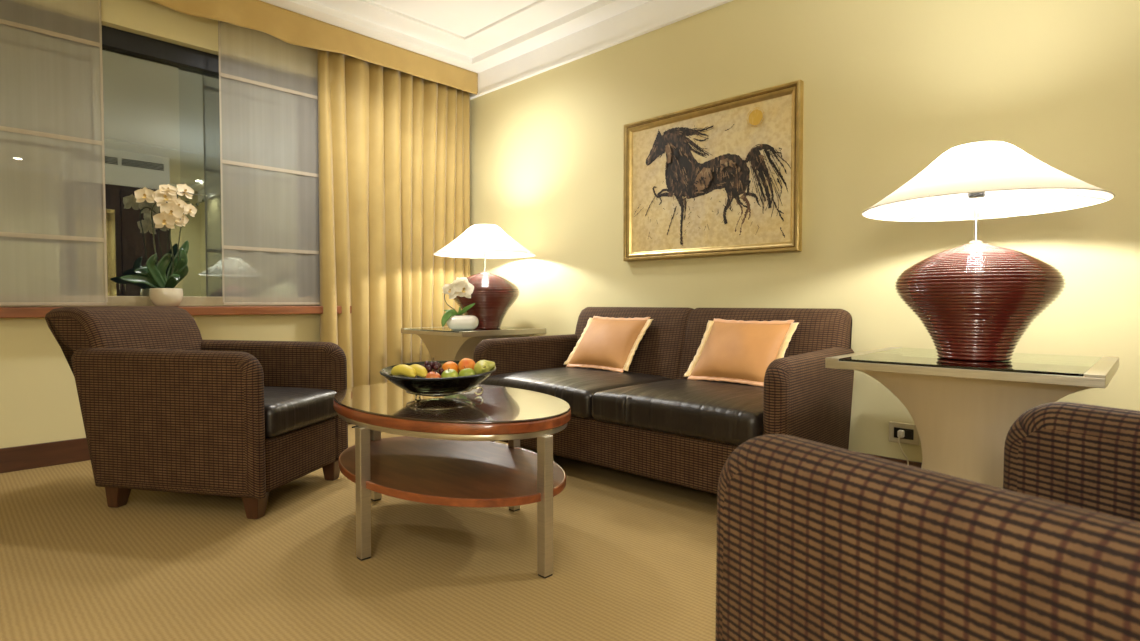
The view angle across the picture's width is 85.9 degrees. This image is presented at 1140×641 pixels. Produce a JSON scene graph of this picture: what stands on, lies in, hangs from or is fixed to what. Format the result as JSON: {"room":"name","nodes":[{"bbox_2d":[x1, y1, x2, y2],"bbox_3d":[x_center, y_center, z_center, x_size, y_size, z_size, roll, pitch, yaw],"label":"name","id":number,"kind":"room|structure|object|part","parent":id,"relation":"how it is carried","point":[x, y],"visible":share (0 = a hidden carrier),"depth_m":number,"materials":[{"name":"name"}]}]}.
{"room":"hotel room","nodes":[
{"label":"hotel room","id":0,"kind":"room"},
{"bbox_2d":[0,0,344,447],"bbox_3d":[-2.719,-0.651,3.301,0.220,2.805,5.400,2,2,44],"label":"wall","id":1,"kind":"structure","parent":0,"point":[39,400],"depth_m":3.32,"materials":[{"name":"beige paint"}]},
{"bbox_2d":[0,438,89,472],"bbox_3d":[-2.633,0.692,3.258,0.018,0.122,5.200,2,2,44],"label":"baseboard","id":2,"kind":"structure","parent":1,"relation":"attached to","point":[24,457],"depth_m":3.16,"materials":[{"name":"brown wood"}]},
{"bbox_2d":[0,0,351,317],"bbox_3d":[-2.479,-0.824,3.425,0.225,1.598,2.520,2,2,44],"label":"window","id":3,"kind":"structure","parent":1,"relation":"in","point":[114,40],"depth_m":3.55,"materials":[{"name":"wood"}]},
{"bbox_2d":[0,0,107,305],"bbox_3d":[-2.730,-0.958,3.063,0.010,1.767,0.645,2,2,44],"label":"blind","id":4,"kind":"object","parent":3,"relation":"attached to","point":[2,21],"visible":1,"depth_m":3.19,"materials":[{"name":"beige"}]},
{"bbox_3d":[-2.842,-0.818,3.165,0.006,1.377,1.440,2,2,44],"label":"pane","id":5,"kind":"part","parent":3,"relation":"part of","materials":[{"name":"clear glass"}]},
{"bbox_3d":[-2.526,-0.881,3.476,0.075,1.485,2.430,2,2,44],"label":"frame","id":6,"kind":"part","parent":3,"relation":"part of","materials":[{"name":"metal"}]},
{"bbox_3d":[-2.531,-0.110,3.504,0.060,0.060,2.430,2,2,44],"label":"rail","id":7,"kind":"part","parent":3,"relation":"part of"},
{"bbox_2d":[120,183,205,305],"bbox_3d":[-2.332,-0.437,3.526,0.419,0.716,0.196,-1,2,-32],"label":"potted orchid","id":8,"kind":"object","parent":3,"relation":"on","point":[172,209],"visible":0.99,"depth_m":3.49,"materials":[{"name":"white plant"}]},
{"bbox_3d":[-2.369,-0.701,3.415,0.099,0.092,0.017,-1,2,-20],"label":"flower","id":9,"kind":"part","parent":8,"relation":"part of","materials":[{"name":"white plant"}]},
{"bbox_3d":[-2.287,-0.569,3.455,0.106,0.098,0.019,-1,2,-27],"label":"flower","id":10,"kind":"part","parent":8,"relation":"part of","materials":[{"name":"white plant"}]},
{"bbox_3d":[-2.288,-0.698,3.461,0.125,0.116,0.015,-1,2,-38],"label":"flower","id":11,"kind":"part","parent":8,"relation":"part of","materials":[{"name":"white plant"}]},
{"bbox_3d":[-2.306,-0.424,3.494,0.139,0.513,0.072,0,2,0],"label":"stem","id":12,"kind":"part","parent":8,"relation":"part of","materials":[{"name":"green plant"}]},
{"bbox_3d":[-2.338,-0.133,3.549,0.166,0.106,0.166,2,2,44],"label":"pot","id":13,"kind":"part","parent":8,"relation":"part of","materials":[{"name":"white ceramic"}]},
{"bbox_3d":[-2.281,-0.745,3.480,0.089,0.071,0.049,-1,2,-33],"label":"flower","id":14,"kind":"part","parent":8,"relation":"part of","materials":[{"name":"white plant"}]},
{"bbox_3d":[-2.259,-0.619,3.474,0.120,0.112,0.013,-1,2,-31],"label":"flower","id":15,"kind":"part","parent":8,"relation":"part of","materials":[{"name":"white plant"}]},
{"bbox_3d":[-2.260,-0.585,3.512,0.013,0.086,0.091,1,2,36],"label":"flower","id":16,"kind":"part","parent":8,"relation":"part of","materials":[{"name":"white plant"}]},
{"bbox_3d":[-2.250,-0.665,3.521,0.008,0.086,0.092,1,2,31],"label":"flower","id":17,"kind":"part","parent":8,"relation":"part of","materials":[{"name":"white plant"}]},
{"bbox_3d":[-2.243,-0.583,3.545,0.017,0.073,0.079,0,2,14],"label":"flower","id":18,"kind":"part","parent":8,"relation":"part of","materials":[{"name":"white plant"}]},
{"bbox_3d":[-2.229,-0.751,3.546,0.028,0.091,0.101,1,2,34],"label":"flower","id":19,"kind":"part","parent":8,"relation":"part of","materials":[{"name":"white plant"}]},
{"bbox_3d":[-2.239,-0.458,3.588,0.083,0.575,0.195,2,2,44],"label":"stem","id":20,"kind":"part","parent":8,"relation":"part of","materials":[{"name":"green plant"}]},
{"bbox_3d":[-2.251,-0.445,3.617,0.026,0.547,0.180,2,2,44],"label":"stem","id":21,"kind":"part","parent":8,"relation":"part of","materials":[{"name":"green plant"}]},
{"bbox_3d":[-2.216,-0.646,3.572,0.007,0.078,0.084,1,2,23],"label":"flower","id":22,"kind":"part","parent":8,"relation":"part of","materials":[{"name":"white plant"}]},
{"bbox_3d":[-2.479,-0.051,3.449,0.225,0.052,2.520,2,2,44],"label":"sill","id":23,"kind":"part","parent":3,"relation":"part of","materials":[{"name":"brown wood"}]},
{"bbox_3d":[-2.042,-0.844,4.011,0.006,1.377,0.890,2,2,44],"label":"pane","id":24,"kind":"part","parent":3,"relation":"part of","materials":[{"name":"clear glass"}]},
{"bbox_2d":[218,20,319,304],"bbox_3d":[-1.890,-0.984,3.933,0.010,1.767,0.645,2,2,44],"label":"blind","id":25,"kind":"object","parent":3,"relation":"attached to","point":[220,73],"visible":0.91,"depth_m":3.82,"materials":[{"name":"beige"}]},
{"bbox_2d":[150,0,477,94],"bbox_3d":[-1.982,-1.845,3.649,0.061,0.212,3.576,2,2,44],"label":"valance","id":26,"kind":"object","parent":1,"relation":"attached to","point":[291,27],"visible":1,"depth_m":4.00,"materials":[{"name":"gold fabric"}]},
{"bbox_2d":[318,50,469,422],"bbox_3d":[-1.233,-0.572,4.555,0.080,2.548,1.268,2,2,44],"label":"curtain","id":27,"kind":"object","parent":26,"relation":"hanging from","point":[394,145],"visible":0.77,"depth_m":4.44,"materials":[{"name":"beige fabric"}]},
{"bbox_2d":[0,423,716,640],"bbox_3d":[-0.103,0.876,0.821,7.550,0.100,5.400,2,2,44],"label":"floor","id":28,"kind":"structure","parent":0,"point":[634,556],"depth_m":1.96,"materials":[{"name":"carpet"}]},
{"bbox_2d":[45,306,347,518],"bbox_3d":[-1.646,0.353,2.753,1.057,0.831,0.682,0,2,11],"label":"armchair","id":29,"kind":"object","parent":28,"relation":"on","point":[164,407],"visible":0.94,"depth_m":2.46,"materials":[{"name":"fabric"}]},
{"bbox_3d":[-1.877,0.727,2.553,0.071,0.095,0.071,0,2,11],"label":"leg","id":30,"kind":"part","parent":29,"relation":"part of","materials":[{"name":"brown wood"}]},
{"bbox_3d":[-1.954,0.281,2.808,0.430,0.691,0.570,0,2,11],"label":"backrest","id":31,"kind":"part","parent":29,"relation":"part of","materials":[{"name":"fabric"}]},
{"bbox_3d":[-1.618,0.400,2.458,0.881,0.574,0.088,0,2,12],"label":"arm","id":32,"kind":"part","parent":29,"relation":"part of","materials":[{"name":"fabric"}]},
{"bbox_3d":[-1.241,0.731,2.418,0.071,0.095,0.071,0,2,11],"label":"leg","id":33,"kind":"part","parent":29,"relation":"part of","materials":[{"name":"brown wood"}]},
{"bbox_3d":[-1.513,0.383,3.020,0.881,0.574,0.088,0,2,9],"label":"arm","id":34,"kind":"part","parent":29,"relation":"part of","materials":[{"name":"fabric"}]},
{"bbox_2d":[264,387,336,437],"bbox_3d":[-1.450,0.386,2.717,0.660,0.150,0.492,0,2,11],"label":"seat cushion","id":35,"kind":"object","parent":29,"relation":"on","point":[289,411],"depth_m":2.62,"materials":[{"name":"leather"}]},
{"bbox_3d":[-1.497,0.571,2.731,0.700,0.215,0.500,0,2,11],"label":"seat","id":36,"kind":"part","parent":29,"relation":"part of","materials":[{"name":"fabric"}]},
{"bbox_3d":[-1.143,0.715,2.939,0.071,0.095,0.071,0,2,11],"label":"leg","id":37,"kind":"part","parent":29,"relation":"part of","materials":[{"name":"brown wood"}]},
{"bbox_2d":[333,383,570,577],"bbox_3d":[-0.456,0.533,2.264,1.090,0.498,0.694,2,2,44],"label":"coffee table","id":38,"kind":"object","parent":28,"relation":"on","point":[444,454],"visible":0.98,"depth_m":2.01,"materials":[{"name":"brown wood"}]},
{"bbox_3d":[-0.685,0.567,2.028,0.036,0.433,0.036,2,2,44],"label":"leg","id":39,"kind":"part","parent":38,"relation":"part of","materials":[{"name":"metal"}]},
{"bbox_3d":[-0.836,0.549,2.631,0.036,0.433,0.036,2,2,44],"label":"leg","id":40,"kind":"part","parent":38,"relation":"part of","materials":[{"name":"metal"}]},
{"bbox_2d":[380,361,495,402],"bbox_3d":[-0.486,0.226,2.275,0.422,0.116,0.422,2,2,44],"label":"fruit bowl","id":41,"kind":"object","parent":38,"relation":"on","point":[448,386],"visible":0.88,"depth_m":2.15,"materials":[{"name":"black glass"}]},
{"bbox_2d":[391,364,417,377],"bbox_3d":[-0.606,0.188,2.247,0.164,0.053,0.039,1,2,39],"label":"banana","id":42,"kind":"object","parent":41,"relation":"in","point":[401,369],"visible":0.94,"depth_m":2.23,"materials":[{"name":"yellow food"}]},
{"bbox_2d":[410,364,427,377],"bbox_3d":[-0.559,0.187,2.247,0.039,0.053,0.164,-2,2,-42],"label":"banana","id":43,"kind":"object","parent":41,"relation":"in","point":[421,371],"visible":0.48,"depth_m":2.21,"materials":[{"name":"yellow food"}]},
{"bbox_2d":[422,357,443,375],"bbox_3d":[-0.514,0.175,2.269,0.090,0.080,0.075,1,2,31],"label":"grape bunch","id":44,"kind":"object","parent":41,"relation":"in","point":[435,365],"visible":0.52,"depth_m":2.25,"materials":[{"name":"purple food"}]},
{"bbox_2d":[425,370,440,377],"bbox_3d":[-0.486,0.204,2.178,0.055,0.056,0.055,1,2,34],"label":"apple","id":45,"kind":"object","parent":41,"relation":"in","point":[430,374],"visible":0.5,"depth_m":2.16,"materials":[{"name":"red food"}]},
{"bbox_2d":[441,369,457,377],"bbox_3d":[-0.431,0.199,2.195,0.061,0.062,0.061,1,2,34],"label":"apple","id":46,"kind":"object","parent":41,"relation":"in","point":[449,372],"visible":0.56,"depth_m":2.18,"materials":[{"name":"green food"}]},
{"bbox_2d":[442,361,458,372],"bbox_3d":[-0.450,0.185,2.298,0.065,0.063,0.065,-2,2,-45],"label":"orange","id":47,"kind":"object","parent":41,"relation":"in","point":[448,365],"visible":0.55,"depth_m":2.28,"materials":[{"name":"orange food"}]},
{"bbox_2d":[458,366,474,376],"bbox_3d":[-0.374,0.197,2.222,0.061,0.060,0.061,-1,2,-27],"label":"apple","id":48,"kind":"object","parent":41,"relation":"in","point":[467,371],"visible":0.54,"depth_m":2.20,"materials":[{"name":"green food"}]},
{"bbox_2d":[458,358,474,370],"bbox_3d":[-0.386,0.171,2.297,0.065,0.060,0.065,1,2,28],"label":"orange","id":49,"kind":"object","parent":41,"relation":"in","point":[468,363],"visible":0.62,"depth_m":2.27,"materials":[{"name":"orange food"}]},
{"bbox_2d":[474,361,489,373],"bbox_3d":[-0.328,0.179,2.255,0.059,0.058,0.086,0,2,6],"label":"pear","id":50,"kind":"object","parent":41,"relation":"in","point":[480,367],"visible":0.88,"depth_m":2.24,"materials":[{"name":"food"}]},
{"bbox_2d":[478,360,498,370],"bbox_3d":[-0.318,0.179,2.331,0.085,0.058,0.059,0,2,7],"label":"pear","id":51,"kind":"object","parent":41,"relation":"in","point":[491,364],"visible":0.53,"depth_m":2.33,"materials":[{"name":"food"}]},
{"bbox_2d":[340,436,563,498],"bbox_3d":[-0.456,0.533,2.264,1.054,0.024,0.654,2,2,44],"label":"shelf","id":52,"kind":"object","parent":38,"relation":"attached to","point":[401,467],"depth_m":2.14,"materials":[{"name":"brown wood"}]},
{"bbox_3d":[-0.456,0.288,2.257,1.086,0.008,0.686,2,2,44],"label":"glass","id":53,"kind":"part","parent":38,"relation":"part of","materials":[{"name":"clear glass"}]},
{"bbox_3d":[-0.228,0.553,2.502,0.036,0.433,0.036,2,2,44],"label":"leg","id":54,"kind":"part","parent":38,"relation":"part of","materials":[{"name":"metal"}]},
{"bbox_3d":[-0.077,0.571,1.899,0.036,0.433,0.036,2,2,44],"label":"leg","id":55,"kind":"part","parent":38,"relation":"part of","materials":[{"name":"metal"}]},
{"bbox_2d":[401,326,545,370],"bbox_3d":[-0.690,0.387,4.397,0.744,0.664,0.730,2,2,44],"label":"side table","id":56,"kind":"object","parent":28,"relation":"on","point":[442,343],"visible":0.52,"depth_m":4.16,"materials":[{"name":"wood"}]},
{"bbox_2d":[441,277,478,329],"bbox_3d":[-0.733,-0.114,4.106,0.239,0.355,0.119,0,2,0],"label":"potted orchid","id":57,"kind":"object","parent":56,"relation":"on","point":[461,287],"visible":1,"depth_m":4.08,"materials":[{"name":"white plant"}]},
{"bbox_3d":[-0.798,-0.202,4.078,0.102,0.093,0.010,0,2,-6],"label":"flower","id":58,"kind":"part","parent":57,"relation":"part of","materials":[{"name":"white plant"}]},
{"bbox_3d":[-0.758,-0.206,4.079,0.137,0.128,0.016,0,2,-5],"label":"flower","id":59,"kind":"part","parent":57,"relation":"part of","materials":[{"name":"white plant"}]},
{"bbox_3d":[-0.726,-0.235,4.088,0.123,0.111,0.010,0,2,-11],"label":"flower","id":60,"kind":"part","parent":57,"relation":"part of","materials":[{"name":"white plant"}]},
{"bbox_3d":[-0.706,-0.212,4.075,0.137,0.129,0.015,-1,2,-18],"label":"flower","id":61,"kind":"part","parent":57,"relation":"part of","materials":[{"name":"white plant"}]},
{"bbox_2d":[433,224,534,328],"bbox_3d":[-0.601,-0.308,4.339,0.714,0.729,0.714,2,2,41],"label":"table lamp","id":62,"kind":"object","parent":56,"relation":"on","point":[493,295],"visible":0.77,"depth_m":4.19,"materials":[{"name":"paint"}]},
{"bbox_3d":[-0.601,-0.568,4.331,0.710,0.205,0.710,2,2,44],"label":"lamp shade","id":63,"kind":"part","parent":62,"relation":"part of","materials":[{"name":"white fabric"}]},
{"bbox_3d":[-0.601,-0.435,4.335,0.015,0.187,0.015,2,2,44],"label":"stem","id":64,"kind":"part","parent":62,"relation":"part of","materials":[{"name":"silver metal"}]},
{"bbox_2d":[454,272,519,328],"bbox_3d":[-0.601,-0.143,4.344,0.491,0.398,0.491,2,2,44],"label":"lamp base","id":65,"kind":"object","parent":62,"relation":"attached to","point":[493,295],"depth_m":4.19,"materials":[{"name":"ceramic"}]},
{"bbox_2d":[473,307,853,493],"bbox_3d":[0.406,0.346,3.148,1.844,0.820,0.936,2,2,44],"label":"sofa","id":66,"kind":"object","parent":28,"relation":"on","point":[647,419],"visible":0.7,"depth_m":2.76,"materials":[{"name":"fabric"}]},
{"bbox_3d":[-0.199,0.371,3.744,0.906,0.556,0.095,-2,2,-42],"label":"arm","id":67,"kind":"part","parent":66,"relation":"part of","materials":[{"name":"fabric"}]},
{"bbox_2d":[480,367,671,417],"bbox_3d":[0.033,0.364,3.361,0.828,0.160,0.725,2,2,44],"label":"seat cushion","id":68,"kind":"object","parent":66,"relation":"on","point":[577,386],"depth_m":3.16,"materials":[{"name":"leather"}]},
{"bbox_2d":[564,316,652,372],"bbox_3d":[0.218,0.130,3.588,0.490,0.306,0.258,2,2,44],"label":"throw pillow","id":69,"kind":"object","parent":66,"relation":"on","point":[605,343],"visible":1,"depth_m":3.51,"materials":[{"name":"orange fabric"}]},
{"bbox_3d":[0.390,0.559,3.137,1.690,0.215,0.800,2,2,44],"label":"seat","id":70,"kind":"part","parent":66,"relation":"part of","materials":[{"name":"fabric"}]},
{"bbox_3d":[0.343,0.271,3.678,0.881,0.700,0.256,2,2,44],"label":"backrest","id":71,"kind":"part","parent":66,"relation":"part of","materials":[{"name":"fabric"}]},
{"bbox_2d":[592,379,763,445],"bbox_3d":[0.631,0.381,2.784,0.828,0.160,0.724,2,2,44],"label":"seat cushion","id":72,"kind":"object","parent":66,"relation":"on","point":[717,413],"depth_m":2.54,"materials":[{"name":"leather"}]},
{"bbox_2d":[684,318,798,386],"bbox_3d":[0.830,0.148,2.998,0.490,0.306,0.258,2,2,44],"label":"throw pillow","id":73,"kind":"object","parent":66,"relation":"on","point":[733,351],"visible":0.9,"depth_m":2.94,"materials":[{"name":"orange fabric"}]},
{"bbox_3d":[0.940,0.288,3.103,0.881,0.700,0.256,2,2,44],"label":"backrest","id":74,"kind":"part","parent":66,"relation":"part of","materials":[{"name":"fabric"}]},
{"bbox_3d":[1.022,0.406,2.567,0.095,0.556,0.906,1,2,40],"label":"arm","id":75,"kind":"part","parent":66,"relation":"part of","materials":[{"name":"fabric"}]},
{"bbox_2d":[715,402,1139,640],"bbox_3d":[0.743,0.406,0.529,0.736,0.856,1.089,-1,2,-24],"label":"armchair","id":76,"kind":"object","parent":28,"relation":"on","point":[816,541],"visible":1,"depth_m":0.63,"materials":[{"name":"fabric"}]},
{"bbox_3d":[0.991,0.440,0.732,0.095,0.591,0.907,-1,2,-22],"label":"arm","id":77,"kind":"part","parent":76,"relation":"part of","materials":[{"name":"fabric"}]},
{"bbox_2d":[825,347,1118,487],"bbox_3d":[1.419,0.458,2.168,0.744,0.655,0.730,2,2,44],"label":"side table","id":78,"kind":"object","parent":28,"relation":"on","point":[963,412],"visible":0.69,"depth_m":1.95,"materials":[{"name":"wood"}]},
{"bbox_2d":[862,141,1114,360],"bbox_3d":[1.401,-0.233,2.116,0.714,0.729,0.714,2,2,41],"label":"table lamp","id":79,"kind":"object","parent":78,"relation":"on","point":[975,300],"visible":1,"depth_m":2.00,"materials":[{"name":"ceramic"}]},
{"bbox_3d":[1.401,-0.360,2.113,0.015,0.187,0.015,2,2,44],"label":"stem","id":80,"kind":"part","parent":79,"relation":"part of","materials":[{"name":"silver metal"}]},
{"bbox_2d":[968,192,985,197],"bbox_3d":[1.401,-0.470,2.109,0.070,0.090,0.070,2,2,44],"label":"socket","id":81,"kind":"object","parent":79,"relation":"attached to","point":[979,194],"depth_m":2.10,"materials":[{"name":"metal"}]},
{"bbox_2d":[895,243,1065,360],"bbox_3d":[1.401,-0.067,2.121,0.491,0.398,0.491,2,2,44],"label":"lamp base","id":82,"kind":"object","parent":79,"relation":"attached to","point":[975,301],"depth_m":1.98,"materials":[{"name":"ceramic"}]},
{"bbox_3d":[1.401,-0.493,2.109,0.710,0.205,0.710,2,2,44],"label":"lamp shade","id":83,"kind":"part","parent":79,"relation":"part of","materials":[{"name":"white fabric"}]},
{"bbox_2d":[309,0,598,57],"bbox_3d":[-0.103,-1.970,0.736,7.550,0.115,5.400,2,2,44],"label":"ceiling","id":84,"kind":"structure","parent":0,"point":[463,18],"depth_m":4.05,"materials":[{"name":"paint"}]},
{"bbox_2d":[353,0,551,41],"bbox_3d":[-0.789,-1.929,1.539,3.950,0.025,4.200,2,2,44],"label":"trim","id":85,"kind":"structure","parent":84,"relation":"attached to","point":[538,3],"depth_m":4.06,"materials":[{"name":"paint"}]},
{"bbox_2d":[470,0,1139,462],"bbox_3d":[1.755,-0.633,2.680,7.520,2.805,0.120,2,2,44],"label":"wall","id":86,"kind":"structure","parent":0,"point":[891,87],"depth_m":2.95,"materials":[{"name":"beige paint"}]},
{"bbox_2d":[260,0,651,72],"bbox_3d":[-0.049,-1.890,0.686,7.200,0.052,5.200,2,2,44],"label":"trim","id":87,"kind":"structure","parent":86,"relation":"attached to","point":[601,10],"depth_m":4.19,"materials":[{"name":"paint"}]},
{"bbox_2d":[470,0,732,99],"bbox_3d":[1.745,-1.831,2.548,7.200,0.178,0.032,2,2,44],"label":"trim","id":88,"kind":"structure","parent":86,"relation":"attached to","point":[652,15],"depth_m":4.07,"materials":[{"name":"paint"}]},
{"bbox_2d":[623,80,803,261],"bbox_3d":[0.764,-0.798,3.517,1.144,0.864,0.046,2,2,44],"label":"painting","id":89,"kind":"object","parent":86,"relation":"attached to","point":[724,177],"visible":1,"depth_m":3.46,"materials":[{"name":"paper"}]},
{"bbox_2d":[859,452,921,467],"bbox_3d":[1.757,0.711,2.623,7.182,0.122,0.018,2,2,44],"label":"baseboard","id":90,"kind":"structure","parent":86,"relation":"attached to","point":[912,463],"depth_m":2.83,"materials":[{"name":"brown wood"}]},
{"bbox_2d":[897,430,908,464],"bbox_3d":[1.586,0.639,2.686,0.043,0.262,0.327,-1,2,-28],"label":"power cord","id":91,"kind":"object","parent":86,"relation":"attached to","point":[900,433],"visible":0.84,"depth_m":2.80,"materials":[{"name":"white plastic"}]},
{"bbox_2d":[889,421,919,445],"bbox_3d":[1.541,0.521,2.828,0.128,0.094,0.014,2,2,44],"label":"wall outlet","id":92,"kind":"object","parent":86,"relation":"attached to","point":[911,437],"visible":0.87,"depth_m":2.82,"materials":[{"name":"beige plastic"}]}
]}

